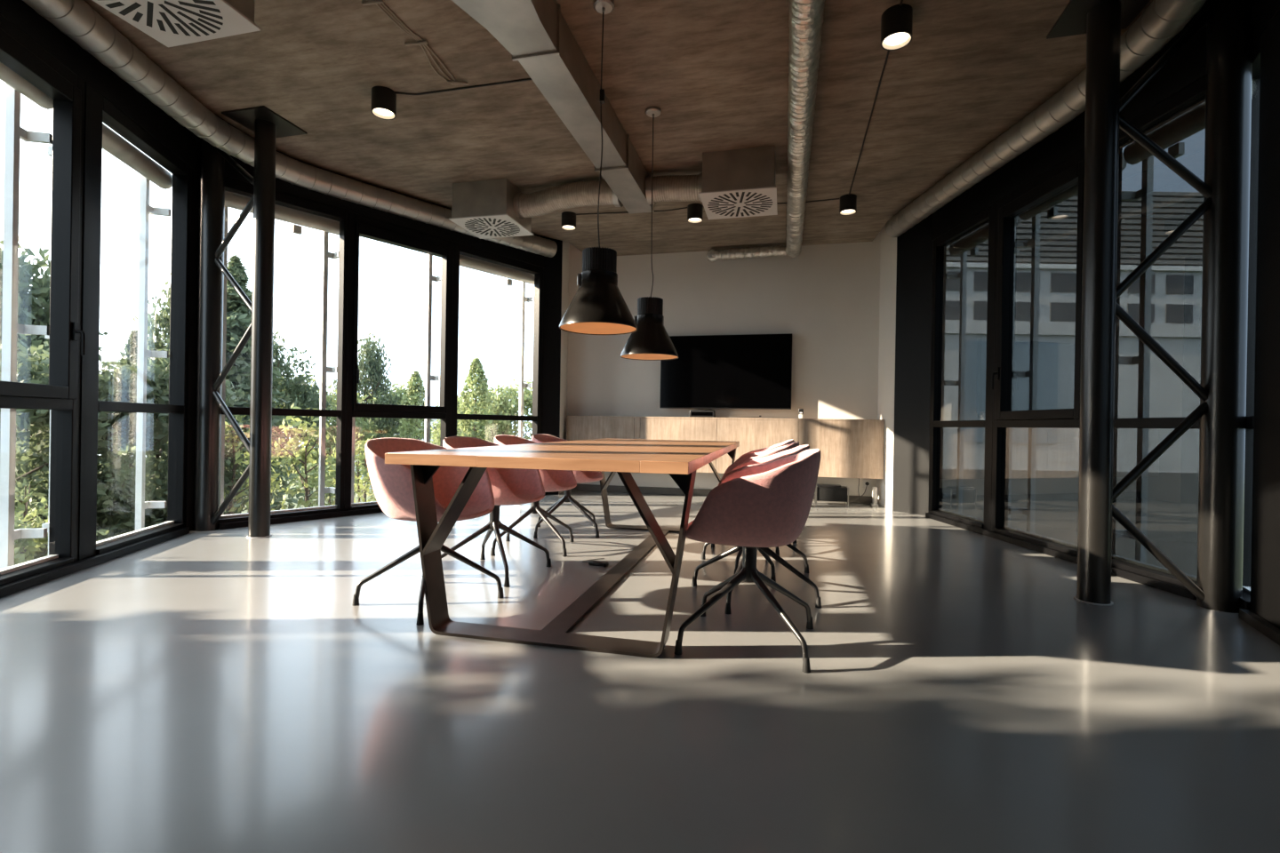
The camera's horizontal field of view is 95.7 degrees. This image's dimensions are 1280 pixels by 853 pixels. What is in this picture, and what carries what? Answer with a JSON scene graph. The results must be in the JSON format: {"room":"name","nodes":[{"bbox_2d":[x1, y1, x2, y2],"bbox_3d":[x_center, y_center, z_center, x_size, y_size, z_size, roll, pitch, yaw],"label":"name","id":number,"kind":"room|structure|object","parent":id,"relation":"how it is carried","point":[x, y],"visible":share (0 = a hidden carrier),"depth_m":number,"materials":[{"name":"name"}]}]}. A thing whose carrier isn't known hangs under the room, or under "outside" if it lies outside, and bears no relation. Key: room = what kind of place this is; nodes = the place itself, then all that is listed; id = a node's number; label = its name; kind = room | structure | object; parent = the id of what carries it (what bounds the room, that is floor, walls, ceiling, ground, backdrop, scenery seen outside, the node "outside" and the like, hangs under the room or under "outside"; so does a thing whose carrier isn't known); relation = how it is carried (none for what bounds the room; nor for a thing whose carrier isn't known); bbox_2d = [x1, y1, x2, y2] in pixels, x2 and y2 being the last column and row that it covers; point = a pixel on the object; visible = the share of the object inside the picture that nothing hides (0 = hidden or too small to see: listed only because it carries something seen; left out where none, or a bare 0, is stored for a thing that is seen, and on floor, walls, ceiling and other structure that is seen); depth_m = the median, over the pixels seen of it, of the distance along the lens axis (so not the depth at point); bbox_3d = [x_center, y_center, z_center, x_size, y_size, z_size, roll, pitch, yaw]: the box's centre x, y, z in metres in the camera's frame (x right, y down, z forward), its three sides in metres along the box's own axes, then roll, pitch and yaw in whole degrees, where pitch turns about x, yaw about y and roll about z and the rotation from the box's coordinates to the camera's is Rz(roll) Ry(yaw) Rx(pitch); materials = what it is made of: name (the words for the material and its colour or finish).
{"room":"office","nodes":[
{"label":"office","id":0,"kind":"room"},
{"bbox_2d":[0,0,195,169],"bbox_3d":[-3.047,-2.290,2.380,0.160,0.620,4.280,1,0,-13],"label":"wall","id":1,"kind":"structure","parent":0,"point":[163,127],"depth_m":3.47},
{"bbox_2d":[0,14,85,586],"bbox_3d":[-3.119,-0.582,2.845,0.179,2.800,1.000,1,0,-13],"label":"window","id":2,"kind":"structure","parent":1,"relation":"in","point":[21,54],"depth_m":3.21,"materials":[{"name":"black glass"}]},
{"bbox_2d":[0,62,53,569],"bbox_3d":[-3.276,-0.510,2.799,0.144,2.852,1.000,1,0,-13],"label":"roller blind","id":3,"kind":"object","parent":2,"relation":"attached to","point":[15,84],"visible":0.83,"depth_m":3.11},
{"bbox_2d":[41,122,172,555],"bbox_3d":[-3.525,-0.516,3.897,0.144,2.852,1.050,1,0,-13],"label":"roller blind","id":4,"kind":"object","parent":2,"relation":"attached to","point":[113,143],"visible":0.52,"depth_m":4.24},
{"bbox_2d":[78,81,91,560],"bbox_3d":[-3.267,-0.585,3.344,0.110,2.800,0.040,1,0,-13],"label":"trim","id":5,"kind":"structure","parent":1,"relation":"attached to","point":[88,88],"depth_m":3.35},
{"bbox_2d":[84,87,191,559],"bbox_3d":[-3.389,-0.588,3.906,0.120,2.800,1.110,1,0,-13],"label":"window","id":6,"kind":"structure","parent":1,"relation":"in","point":[102,110],"depth_m":4.03,"materials":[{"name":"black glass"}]},
{"bbox_2d":[186,135,199,530],"bbox_3d":[-3.486,-0.901,4.513,0.075,3.420,0.100,1,0,14],"label":"trim","id":7,"kind":"structure","parent":1,"relation":"attached to","point":[195,185],"depth_m":4.50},
{"bbox_2d":[224,121,545,268],"bbox_3d":[-2.318,-2.284,5.875,0.160,0.620,3.430,1,0,40],"label":"wall","id":8,"kind":"structure","parent":0,"point":[281,186],"depth_m":5.67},
{"bbox_2d":[218,176,349,523],"bbox_3d":[-3.066,-0.585,4.961,0.120,2.800,1.040,1,0,40],"label":"window","id":9,"kind":"structure","parent":8,"relation":"in","point":[232,185],"depth_m":5.29,"materials":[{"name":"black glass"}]},
{"bbox_2d":[220,190,339,515],"bbox_3d":[-3.157,-0.512,5.062,0.144,2.852,0.980,1,0,40],"label":"roller blind","id":10,"kind":"object","parent":9,"relation":"attached to","point":[232,200],"visible":0.56,"depth_m":5.30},
{"bbox_2d":[344,211,453,511],"bbox_3d":[-2.364,-0.574,5.763,0.179,2.800,1.090,1,0,40],"label":"window","id":11,"kind":"structure","parent":8,"relation":"in","point":[362,226],"depth_m":5.62,"materials":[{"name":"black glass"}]},
{"bbox_2d":[351,254,441,503],"bbox_3d":[-2.485,-0.471,5.875,0.144,2.790,0.970,1,0,40],"label":"roller blind","id":12,"kind":"object","parent":11,"relation":"attached to","point":[429,269],"visible":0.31,"depth_m":6.20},
{"bbox_2d":[450,241,543,440],"bbox_3d":[-1.641,-0.564,6.684,0.120,2.800,1.250,1,0,40],"label":"window","id":13,"kind":"structure","parent":8,"relation":"in","point":[459,249],"depth_m":6.71,"materials":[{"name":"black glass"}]},
{"bbox_2d":[459,254,534,438],"bbox_3d":[-1.732,-0.492,6.784,0.144,2.852,1.190,1,0,40],"label":"roller blind","id":14,"kind":"object","parent":13,"relation":"attached to","point":[465,261],"visible":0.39,"depth_m":7.12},
{"bbox_2d":[541,237,562,495],"bbox_3d":[-1.117,-0.866,7.223,0.256,3.420,0.080,1,0,-8],"label":"trim","id":15,"kind":"structure","parent":8,"relation":"attached to","point":[552,272],"depth_m":7.19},
{"bbox_2d":[558,240,569,494],"bbox_3d":[-1.026,-0.865,7.479,0.100,3.420,0.548,1,0,1],"label":"wall","id":16,"kind":"structure","parent":0,"point":[565,244],"depth_m":7.45,"materials":[{"name":"white paint"}]},
{"bbox_2d":[582,247,616,272],"bbox_3d":[-0.213,-0.858,3.044,0.180,0.119,0.180,1,0,4],"label":"socket","id":17,"kind":"object","parent":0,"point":[595,260],"depth_m":2.97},
{"bbox_2d":[83,0,1153,255],"bbox_3d":[-0.184,-2.325,3.651,6.000,0.200,7.585,1,0,14],"label":"ceiling","id":18,"kind":"structure","parent":0,"point":[716,71],"depth_m":3.86,"materials":[{"name":"brown concrete"}]},
{"bbox_2d":[92,0,261,47],"bbox_3d":[-2.176,-2.085,2.580,0.580,0.340,0.585,1,0,14],"label":"ceiling vent","id":19,"kind":"object","parent":18,"relation":"in","point":[172,23],"visible":1,"depth_m":2.72,"materials":[{"name":"metal"}]},
{"bbox_2d":[22,0,557,257],"bbox_3d":[-2.511,-2.144,4.036,1.588,0.204,6.484,1,0,14],"label":"spiral duct","id":20,"kind":"object","parent":18,"relation":"hanging from","point":[77,20],"visible":0.89,"depth_m":4.02,"materials":[{"name":"metal"}]},
{"bbox_2d":[370,85,396,119],"bbox_3d":[-1.725,-2.178,3.901,0.154,0.145,0.154,1,0,14],"label":"ceiling spotlight","id":21,"kind":"object","parent":18,"relation":"in","point":[383,99],"visible":1,"depth_m":3.85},
{"bbox_2d":[361,0,468,85],"bbox_3d":[-1.513,-2.231,2.487,0.169,0.026,2.685,1,0,14],"label":"cable","id":22,"kind":"object","parent":18,"relation":"attached to","point":[378,3],"visible":1,"depth_m":3.35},
{"bbox_2d":[394,78,531,95],"bbox_3d":[-1.085,-2.234,3.804,1.139,0.012,0.054,1,0,11],"label":"conduit","id":23,"kind":"object","parent":18,"relation":"attached to","point":[527,79],"visible":0.93,"depth_m":3.82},
{"bbox_2d":[448,178,533,239],"bbox_3d":[-1.409,-2.077,5.556,0.590,0.340,0.570,1,0,14],"label":"ceiling vent","id":24,"kind":"object","parent":18,"relation":"in","point":[484,209],"visible":1,"depth_m":5.33,"materials":[{"name":"metal"}]},
{"bbox_2d":[451,0,654,213],"bbox_3d":[-0.672,-2.100,2.763,0.400,0.261,5.407,1,0,14],"label":"duct","id":25,"kind":"object","parent":18,"relation":"attached to","point":[536,33],"visible":0.99,"depth_m":3.38,"materials":[{"name":"metal"}]},
{"bbox_2d":[512,179,623,219],"bbox_3d":[-0.653,-2.085,5.303,1.048,0.258,0.250,1,0,18],"label":"flexible duct","id":26,"kind":"object","parent":25,"relation":"attached to","point":[580,194],"visible":0.94,"depth_m":5.22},
{"bbox_2d":[644,173,702,204],"bbox_3d":[0.318,-2.062,5.027,0.524,0.251,0.232,1,0,14],"label":"flexible duct","id":27,"kind":"object","parent":25,"relation":"attached to","point":[669,188],"visible":0.89,"depth_m":4.96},
{"bbox_2d":[561,211,575,230],"bbox_3d":[-0.750,-2.166,6.105,0.154,0.145,0.154,1,0,14],"label":"ceiling spotlight","id":28,"kind":"object","parent":18,"relation":"in","point":[568,218],"visible":1,"depth_m":6.04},
{"bbox_2d":[559,0,637,335],"bbox_3d":[-0.204,-1.368,3.043,0.411,1.712,0.411,1,0,4],"label":"pendant lamp","id":29,"kind":"object","parent":18,"relation":"hanging from","point":[598,307],"visible":1,"depth_m":2.96,"materials":[{"name":"black metal"}]},
{"bbox_2d":[576,207,687,215],"bbox_3d":[-0.091,-2.221,5.996,1.176,0.012,0.059,1,0,12],"label":"conduit","id":30,"kind":"object","parent":18,"relation":"attached to","point":[684,207],"visible":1,"depth_m":6.02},
{"bbox_2d":[620,106,678,360],"bbox_3d":[0.079,-1.354,4.070,0.411,1.734,0.411,1,0,4],"label":"pendant lamp","id":31,"kind":"object","parent":18,"relation":"hanging from","point":[651,341],"visible":0.98,"depth_m":3.98,"materials":[{"name":"black metal"}]},
{"bbox_2d":[687,203,703,223],"bbox_3d":[0.553,-2.144,5.825,0.154,0.145,0.154,1,0,14],"label":"ceiling spotlight","id":32,"kind":"object","parent":18,"relation":"in","point":[694,211],"visible":1,"depth_m":5.77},
{"bbox_2d":[698,145,777,219],"bbox_3d":[0.846,-2.039,4.885,0.610,0.340,0.600,1,0,14],"label":"ceiling vent","id":33,"kind":"object","parent":18,"relation":"in","point":[737,183],"visible":1,"depth_m":4.65,"materials":[{"name":"metal"}]},
{"bbox_2d":[706,245,785,262],"bbox_3d":[1.292,-2.108,7.067,0.954,0.140,0.141,1,0,14],"label":"duct","id":34,"kind":"object","parent":18,"relation":"hanging from","point":[712,255],"visible":1,"depth_m":7.02,"materials":[{"name":"metal"}]},
{"bbox_2d":[703,198,839,207],"bbox_3d":[1.280,-2.198,5.712,1.306,0.012,0.050,1,0,12],"label":"conduit","id":35,"kind":"object","parent":18,"relation":"attached to","point":[835,198],"visible":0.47,"depth_m":5.62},
{"bbox_2d":[786,0,824,257],"bbox_3d":[0.994,-2.100,3.540,0.174,0.176,6.940,1,0,14],"label":"duct","id":36,"kind":"object","parent":18,"relation":"attached to","point":[805,21],"visible":1,"depth_m":3.63,"materials":[{"name":"metal"}]},
{"bbox_2d":[839,193,856,215],"bbox_3d":[1.989,-2.120,5.537,0.154,0.145,0.154,1,0,14],"label":"ceiling spotlight","id":37,"kind":"object","parent":18,"relation":"in","point":[848,204],"visible":1,"depth_m":5.48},
{"bbox_2d":[848,50,889,195],"bbox_3d":[1.684,-2.189,4.312,0.012,0.012,2.368,1,0,14],"label":"conduit","id":38,"kind":"object","parent":18,"relation":"attached to","point":[888,52],"visible":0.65,"depth_m":4.05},
{"bbox_2d":[880,3,912,50],"bbox_3d":[1.368,-2.126,3.088,0.154,0.145,0.154,1,0,14],"label":"ceiling spotlight","id":39,"kind":"object","parent":18,"relation":"in","point":[897,20],"visible":1,"depth_m":3.04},
{"bbox_2d":[884,0,1207,237],"bbox_3d":[2.260,-2.063,2.933,0.946,0.204,6.219,1,0,14],"label":"spiral duct","id":40,"kind":"object","parent":18,"relation":"hanging from","point":[1161,20],"visible":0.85,"depth_m":3.78,"materials":[{"name":"metal"}]},
{"bbox_2d":[0,489,1279,852],"bbox_3d":[-0.232,0.925,3.660,7.244,0.120,7.976,1,0,14],"label":"floor","id":41,"kind":"structure","parent":0,"point":[226,691],"depth_m":1.80,"materials":[{"name":"concrete"}]},
{"bbox_2d":[0,527,189,598],"bbox_3d":[-3.104,0.796,2.897,0.035,0.044,3.080,1,0,-13],"label":"baseboard","id":42,"kind":"structure","parent":41,"relation":"on","point":[10,588],"depth_m":3.32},
{"bbox_2d":[193,105,306,538],"bbox_3d":[-3.058,-0.883,4.382,0.882,3.400,0.380,1,0,14],"label":"lattice column","id":43,"kind":"structure","parent":41,"relation":"on","point":[268,125],"depth_m":4.42,"materials":[{"name":"metal"}]},
{"bbox_2d":[218,507,383,529],"bbox_3d":[-2.280,0.804,5.820,0.035,0.044,3.250,1,0,40],"label":"baseboard","id":44,"kind":"structure","parent":41,"relation":"on","point":[289,519],"depth_m":5.05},
{"bbox_2d":[352,437,503,625],"bbox_3d":[-1.016,0.457,2.828,0.556,0.794,0.587,1,0,26],"label":"tub chair","id":45,"kind":"object","parent":41,"relation":"on","point":[391,484],"visible":0.58,"depth_m":2.78,"materials":[{"name":"pink fabric"}]},
{"bbox_2d":[440,436,551,587],"bbox_3d":[-0.851,0.458,3.406,0.551,0.794,0.585,1,0,14],"label":"tub chair","id":46,"kind":"object","parent":41,"relation":"on","point":[510,486],"visible":0.52,"depth_m":3.44,"materials":[{"name":"pink fabric"}]},
{"bbox_2d":[490,434,576,557],"bbox_3d":[-0.731,0.459,4.072,0.554,0.794,0.586,1,0,4],"label":"tub chair","id":47,"kind":"object","parent":41,"relation":"on","point":[552,480],"visible":0.46,"depth_m":4.05,"materials":[{"name":"pink fabric"}]},
{"bbox_2d":[384,439,739,657],"bbox_3d":[-0.083,0.490,3.580,1.193,0.752,3.037,1,0,13],"label":"meeting table","id":48,"kind":"object","parent":41,"relation":"on","point":[681,460],"visible":0.96,"depth_m":2.39,"materials":[{"name":"brown wood"}]},
{"bbox_2d":[532,433,603,538],"bbox_3d":[-0.585,0.461,4.701,0.566,0.794,0.593,1,0,-1],"label":"tub chair","id":49,"kind":"object","parent":41,"relation":"on","point":[580,476],"visible":0.33,"depth_m":4.67,"materials":[{"name":"pink fabric"}]},
{"bbox_2d":[581,558,607,567],"bbox_3d":[-0.261,0.853,3.689,0.184,0.022,0.194,1,0,22],"label":"box","id":50,"kind":"object","parent":41,"relation":"on","point":[591,563],"visible":1,"depth_m":3.60,"materials":[{"name":"black plastic"}]},
{"bbox_2d":[674,448,820,673],"bbox_3d":[0.449,0.482,2.381,0.551,0.794,0.585,1,0,13],"label":"tub chair","id":51,"kind":"object","parent":41,"relation":"on","point":[767,505],"visible":0.98,"depth_m":2.16,"materials":[{"name":"pink fabric"}]},
{"bbox_2d":[711,439,796,555],"bbox_3d":[0.857,0.485,4.310,0.560,0.794,0.589,1,0,25],"label":"tub chair","id":52,"kind":"object","parent":41,"relation":"on","point":[788,442],"visible":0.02,"depth_m":4.20,"materials":[{"name":"pink fabric"}]},
{"bbox_2d":[701,441,809,575],"bbox_3d":[0.717,0.484,3.664,0.580,0.794,0.600,1,0,-8],"label":"tub chair","id":53,"kind":"object","parent":41,"relation":"on","point":[794,444],"visible":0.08,"depth_m":3.46,"materials":[{"name":"pink fabric"}]},
{"bbox_2d":[691,444,821,614],"bbox_3d":[0.589,0.483,3.005,0.574,0.794,0.598,1,0,-6],"label":"tub chair","id":54,"kind":"object","parent":41,"relation":"on","point":[764,552],"visible":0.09,"depth_m":2.97,"materials":[{"name":"pink fabric"}]},
{"bbox_2d":[814,483,848,506],"bbox_3d":[2.213,0.786,6.697,0.362,0.228,0.212,1,0,14],"label":"equipment box","id":55,"kind":"object","parent":41,"relation":"on","point":[823,492],"visible":0.99,"depth_m":6.61,"materials":[{"name":"black plastic"}]},
{"bbox_2d":[816,483,841,487],"bbox_3d":[2.180,0.682,6.690,0.265,0.022,0.120,1,0,14],"label":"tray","id":56,"kind":"object","parent":55,"relation":"on","point":[819,485],"depth_m":6.64,"materials":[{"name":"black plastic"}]},
{"bbox_2d":[817,488,846,501],"bbox_3d":[2.190,0.775,6.604,0.310,0.130,0.002,1,0,14],"label":"grille","id":57,"kind":"object","parent":55,"relation":"attached to","point":[824,494],"depth_m":6.60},
{"bbox_2d":[871,486,878,506],"bbox_3d":[2.699,0.801,6.663,0.070,0.215,0.100,1,0,14],"label":"router","id":58,"kind":"object","parent":41,"relation":"on","point":[874,489],"visible":1,"depth_m":6.62,"materials":[{"name":"white plastic"}]},
{"bbox_2d":[925,512,1196,599],"bbox_3d":[2.918,0.893,4.449,0.035,0.044,2.770,1,0,-1],"label":"baseboard","id":59,"kind":"structure","parent":41,"relation":"on","point":[1158,584],"depth_m":4.00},
{"bbox_2d":[1046,0,1252,613],"bbox_3d":[2.615,-0.787,2.957,0.847,3.400,0.380,1,0,14],"label":"lattice column","id":60,"kind":"structure","parent":41,"relation":"on","point":[1225,208],"depth_m":2.94,"materials":[{"name":"metal"}]},
{"bbox_2d":[1239,608,1279,645],"bbox_3d":[2.304,0.887,1.728,0.035,0.044,2.380,1,0,29],"label":"baseboard","id":61,"kind":"structure","parent":41,"relation":"on","point":[1262,626],"depth_m":2.58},
{"bbox_2d":[637,296,663,315],"bbox_3d":[0.071,-0.833,4.071,0.180,0.119,0.180,1,0,4],"label":"socket","id":62,"kind":"object","parent":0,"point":[650,306],"depth_m":3.99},
{"bbox_2d":[566,231,880,496],"bbox_3d":[0.936,-0.833,7.354,4.130,3.420,0.150,1,0,14],"label":"wall","id":63,"kind":"structure","parent":0,"point":[827,296],"depth_m":7.15,"materials":[{"name":"white paint"}]},
{"bbox_2d":[570,483,871,503],"bbox_3d":[0.897,0.834,7.271,3.850,0.083,0.019,1,0,14],"label":"baseboard","id":64,"kind":"structure","parent":63,"relation":"attached to","point":[867,500],"depth_m":7.42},
{"bbox_2d":[566,416,884,479],"bbox_3d":[0.933,0.228,7.116,3.815,0.673,0.262,1,0,14],"label":"sideboard","id":65,"kind":"object","parent":63,"relation":"attached to","point":[848,448],"visible":0.56,"depth_m":6.86,"materials":[{"name":"brown wood"}]},
{"bbox_2d":[689,410,715,417],"bbox_3d":[0.772,-0.154,7.135,0.300,0.085,0.142,1,0,14],"label":"media box","id":66,"kind":"object","parent":65,"relation":"on","point":[692,413],"visible":0.9,"depth_m":7.07,"materials":[{"name":"black plastic"}]},
{"bbox_2d":[728,416,761,417],"bbox_3d":[1.264,-0.118,6.961,0.380,0.030,0.040,1,0,14],"label":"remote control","id":67,"kind":"object","parent":65,"relation":"on","point":[759,416],"visible":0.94,"depth_m":6.94,"materials":[{"name":"plastic"}]},
{"bbox_2d":[798,408,803,418],"bbox_3d":[1.890,-0.150,6.805,0.056,0.115,0.044,1,0,14],"label":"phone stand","id":68,"kind":"object","parent":65,"relation":"on","point":[800,411],"visible":0.97,"depth_m":6.79,"materials":[{"name":"white plastic"}]},
{"bbox_2d":[659,333,791,409],"bbox_3d":[1.051,-0.674,7.191,1.610,0.912,0.106,1,0,14],"label":"television","id":69,"kind":"object","parent":63,"relation":"attached to","point":[754,372],"visible":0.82,"depth_m":7.12,"materials":[{"name":"black plastic"}]},
{"bbox_2d":[863,480,871,487],"bbox_3d":[2.674,0.672,6.822,0.090,0.090,0.030,1,0,14],"label":"wall socket","id":70,"kind":"object","parent":63,"relation":"attached to","point":[865,482],"visible":1,"depth_m":6.82,"materials":[{"name":"white plastic"}]},
{"bbox_2d":[876,225,896,511],"bbox_3d":[2.824,-0.800,6.517,0.100,3.420,0.580,1,0,6],"label":"wall","id":71,"kind":"structure","parent":0,"point":[888,252],"depth_m":6.48,"materials":[{"name":"white paint"}]},
{"bbox_2d":[892,214,933,515],"bbox_3d":[2.902,-0.798,6.074,0.080,3.420,0.436,1,0,-35],"label":"trim","id":72,"kind":"structure","parent":71,"relation":"attached to","point":[915,246],"depth_m":6.06,"materials":[{"name":"metal"}]},
{"bbox_2d":[931,0,1207,240],"bbox_3d":[3.077,-2.192,4.431,0.160,0.620,2.920,1,0,-1],"label":"wall","id":73,"kind":"structure","parent":0,"point":[1188,66],"depth_m":4.07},
{"bbox_2d":[928,202,996,530],"bbox_3d":[2.999,-0.485,5.365,0.120,2.800,1.015,1,0,-1],"label":"window","id":74,"kind":"structure","parent":73,"relation":"in","point":[964,257],"depth_m":5.35,"materials":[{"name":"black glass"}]},
{"bbox_2d":[991,149,1084,555],"bbox_3d":[2.991,-0.483,4.350,0.179,2.800,1.015,1,0,-1],"label":"window","id":75,"kind":"structure","parent":73,"relation":"in","point":[1036,377],"depth_m":4.36,"materials":[{"name":"clear glass"}]},
{"bbox_2d":[1111,75,1206,587],"bbox_3d":[3.039,-0.481,3.418,0.120,2.800,0.850,1,0,-1],"label":"window","id":76,"kind":"structure","parent":73,"relation":"in","point":[1151,401],"depth_m":3.37,"materials":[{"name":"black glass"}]},
{"bbox_2d":[1251,0,1279,46],"bbox_3d":[2.183,-2.201,1.194,0.160,0.620,4.190,1,0,29],"label":"wall","id":77,"kind":"structure","parent":0,"point":[1263,12],"depth_m":2.76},
{"bbox_2d":[1239,33,1262,611],"bbox_3d":[3.065,-0.479,2.888,0.120,2.800,0.330,1,0,29],"label":"window","id":78,"kind":"structure","parent":77,"relation":"in","point":[1244,602],"depth_m":3.00,"materials":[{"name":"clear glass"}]},
{"bbox_2d":[1251,9,1279,629],"bbox_3d":[2.913,-0.481,2.601,0.105,2.800,0.320,1,0,29],"label":"trim","id":79,"kind":"structure","parent":77,"relation":"attached to","point":[1266,548],"depth_m":2.66,"materials":[{"name":"metal"}]},
{"label":"outside","id":80,"kind":"structure","parent":0,"visible":0},
{"bbox_2d":[240,465,375,513],"bbox_3d":[5.980,4.182,24.265,120.000,0.100,130.000,1,0,14],"label":"ground","id":81,"kind":"structure","parent":80,"point":[291,487],"depth_m":30.54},
{"bbox_2d":[0,260,49,429],"bbox_3d":[-11.627,0.224,9.600,5.112,7.295,5.064,1,0,-1],"label":"broadleaf tree","id":82,"kind":"object","parent":81,"relation":"on","point":[40,312],"visible":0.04,"depth_m":9.29,"materials":[{"name":"green plant"}]},
{"bbox_2d":[0,234,135,470],"bbox_3d":[-10.368,0.388,9.393,3.633,7.008,3.683,1,0,7],"label":"broadleaf tree","id":83,"kind":"object","parent":81,"relation":"on","point":[26,273],"visible":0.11,"depth_m":9.55,"materials":[{"name":"green plant"}]},
{"bbox_2d":[97,329,167,519],"bbox_3d":[-11.198,0.859,12.763,2.518,6.027,2.502,1,0,-20],"label":"conifer tree","id":84,"kind":"object","parent":81,"relation":"on","point":[132,345],"visible":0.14,"depth_m":12.69,"materials":[{"name":"green plant"}]},
{"bbox_2d":[118,272,236,456],"bbox_3d":[-11.878,-0.043,14.818,2.746,7.804,2.636,1,0,-16],"label":"broadleaf tree","id":85,"kind":"object","parent":81,"relation":"on","point":[163,319],"visible":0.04,"depth_m":14.48,"materials":[{"name":"green plant"}]},
{"bbox_2d":[162,254,313,514],"bbox_3d":[-9.802,-0.121,13.966,4.194,8.032,4.168,1,0,-35],"label":"conifer tree","id":86,"kind":"object","parent":81,"relation":"on","point":[238,315],"visible":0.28,"depth_m":13.70,"materials":[{"name":"green plant"}]},
{"bbox_2d":[236,328,332,475],"bbox_3d":[-11.874,0.351,18.579,3.434,7.000,3.387,1,0,-30],"label":"broadleaf tree","id":87,"kind":"object","parent":81,"relation":"on","point":[293,388],"visible":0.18,"depth_m":18.52,"materials":[{"name":"green plant"}]},
{"bbox_2d":[273,374,381,507],"bbox_3d":[-11.686,1.004,20.676,4.062,5.692,4.512,1,0,-10],"label":"broadleaf tree","id":88,"kind":"object","parent":81,"relation":"on","point":[366,434],"visible":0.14,"depth_m":20.70,"materials":[{"name":"green plant"}]},
{"bbox_2d":[328,332,400,502],"bbox_3d":[-11.120,0.019,23.515,2.592,7.674,2.701,1,0,45],"label":"broadleaf tree","id":89,"kind":"object","parent":81,"relation":"on","point":[372,367],"visible":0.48,"depth_m":23.48,"materials":[{"name":"green plant"}]},
{"bbox_2d":[355,380,424,471],"bbox_3d":[-10.861,0.920,24.934,3.429,5.872,3.809,1,0,-24],"label":"broadleaf tree","id":90,"kind":"object","parent":81,"relation":"on","point":[400,392],"visible":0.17,"depth_m":24.03,"materials":[{"name":"green plant"}]},
{"bbox_2d":[354,418,439,488],"bbox_3d":[-14.744,1.316,37.196,7.600,4.900,4.600,1,0,-11],"label":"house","id":91,"kind":"structure","parent":81,"relation":"on","point":[434,428],"depth_m":35.53,"materials":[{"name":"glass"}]},
{"bbox_2d":[397,370,433,443],"bbox_3d":[-7.260,1.058,18.652,1.126,5.738,1.126,1,0,30],"label":"columnar tree","id":92,"kind":"object","parent":81,"relation":"on","point":[418,389],"visible":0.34,"depth_m":18.45,"materials":[{"name":"green plant"}]},
{"bbox_2d":[430,392,478,446],"bbox_3d":[-9.115,1.050,28.671,3.670,5.658,3.304,1,0,36],"label":"broadleaf tree","id":93,"kind":"object","parent":81,"relation":"on","point":[437,432],"visible":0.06,"depth_m":27.93,"materials":[{"name":"green plant"}]},
{"bbox_2d":[457,358,494,442],"bbox_3d":[-5.751,0.763,20.197,1.251,6.374,1.250,1,0,23],"label":"columnar tree","id":94,"kind":"object","parent":81,"relation":"on","point":[479,383],"visible":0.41,"depth_m":20.00,"materials":[{"name":"green plant"}]},
{"bbox_2d":[456,378,532,442],"bbox_3d":[-6.096,0.861,26.554,3.986,6.144,4.428,1,0,43],"label":"broadleaf tree","id":95,"kind":"object","parent":81,"relation":"on","point":[502,405],"visible":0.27,"depth_m":25.41,"materials":[{"name":"green plant"}]},
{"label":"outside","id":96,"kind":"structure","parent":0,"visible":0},
{"bbox_3d":[-3.532,1.458,4.742,6.100,0.200,13.500,1,0,14],"label":"terrace","id":97,"kind":"object","parent":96,"visible":0},
{"bbox_2d":[14,479,109,564],"bbox_3d":[-4.557,0.808,4.283,0.868,1.080,1.023,1,0,16],"label":"shrub","id":98,"kind":"object","parent":97,"relation":"on","point":[29,521],"visible":0.23,"depth_m":4.14,"materials":[{"name":"green plant"}]},
{"bbox_2d":[0,334,124,565],"bbox_3d":[-5.618,0.294,5.143,1.555,2.331,1.523,1,0,5],"label":"shrub","id":99,"kind":"object","parent":97,"relation":"on","point":[28,372],"visible":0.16,"depth_m":5.16,"materials":[{"name":"green plant"}]},
{"bbox_2d":[0,345,160,554],"bbox_3d":[-5.788,0.312,5.787,1.491,2.282,1.522,1,0,-2],"label":"shrub","id":100,"kind":"object","parent":97,"relation":"on","point":[36,476],"visible":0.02,"depth_m":5.46,"materials":[{"name":"green plant"}]},
{"bbox_2d":[19,360,167,542],"bbox_3d":[-5.383,0.392,5.920,1.411,2.115,1.382,1,0,-10],"label":"shrub","id":101,"kind":"object","parent":97,"relation":"on","point":[118,522],"visible":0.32,"depth_m":5.68,"materials":[{"name":"green plant"}]},
{"bbox_2d":[98,337,244,525],"bbox_3d":[-5.377,0.239,6.488,1.608,2.461,1.641,1,0,-17],"label":"shrub","id":102,"kind":"object","parent":97,"relation":"on","point":[157,375],"visible":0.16,"depth_m":6.14,"materials":[{"name":"green plant"}]},
{"bbox_2d":[223,415,288,515],"bbox_3d":[-4.714,0.557,6.744,0.963,1.558,1.160,1,0,28],"label":"shrub","id":103,"kind":"object","parent":97,"relation":"on","point":[240,493],"visible":0.36,"depth_m":6.75,"materials":[{"name":"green plant"}]},
{"bbox_2d":[240,402,358,511],"bbox_3d":[-4.234,0.523,7.288,1.222,1.642,1.015,1,0,20],"label":"shrub","id":104,"kind":"object","parent":97,"relation":"on","point":[310,431],"visible":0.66,"depth_m":7.21,"materials":[{"name":"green plant"}]},
{"bbox_2d":[286,439,367,506],"bbox_3d":[-4.813,0.736,8.952,1.137,1.201,0.965,1,0,-21],"label":"shrub","id":105,"kind":"object","parent":97,"relation":"on","point":[314,472],"visible":0.29,"depth_m":8.82,"materials":[{"name":"green plant"}]},
{"bbox_2d":[325,430,376,503],"bbox_3d":[-3.841,0.678,7.895,0.829,1.340,0.998,1,0,13],"label":"shrub","id":106,"kind":"object","parent":97,"relation":"on","point":[358,486],"visible":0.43,"depth_m":7.80,"materials":[{"name":"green plant"}]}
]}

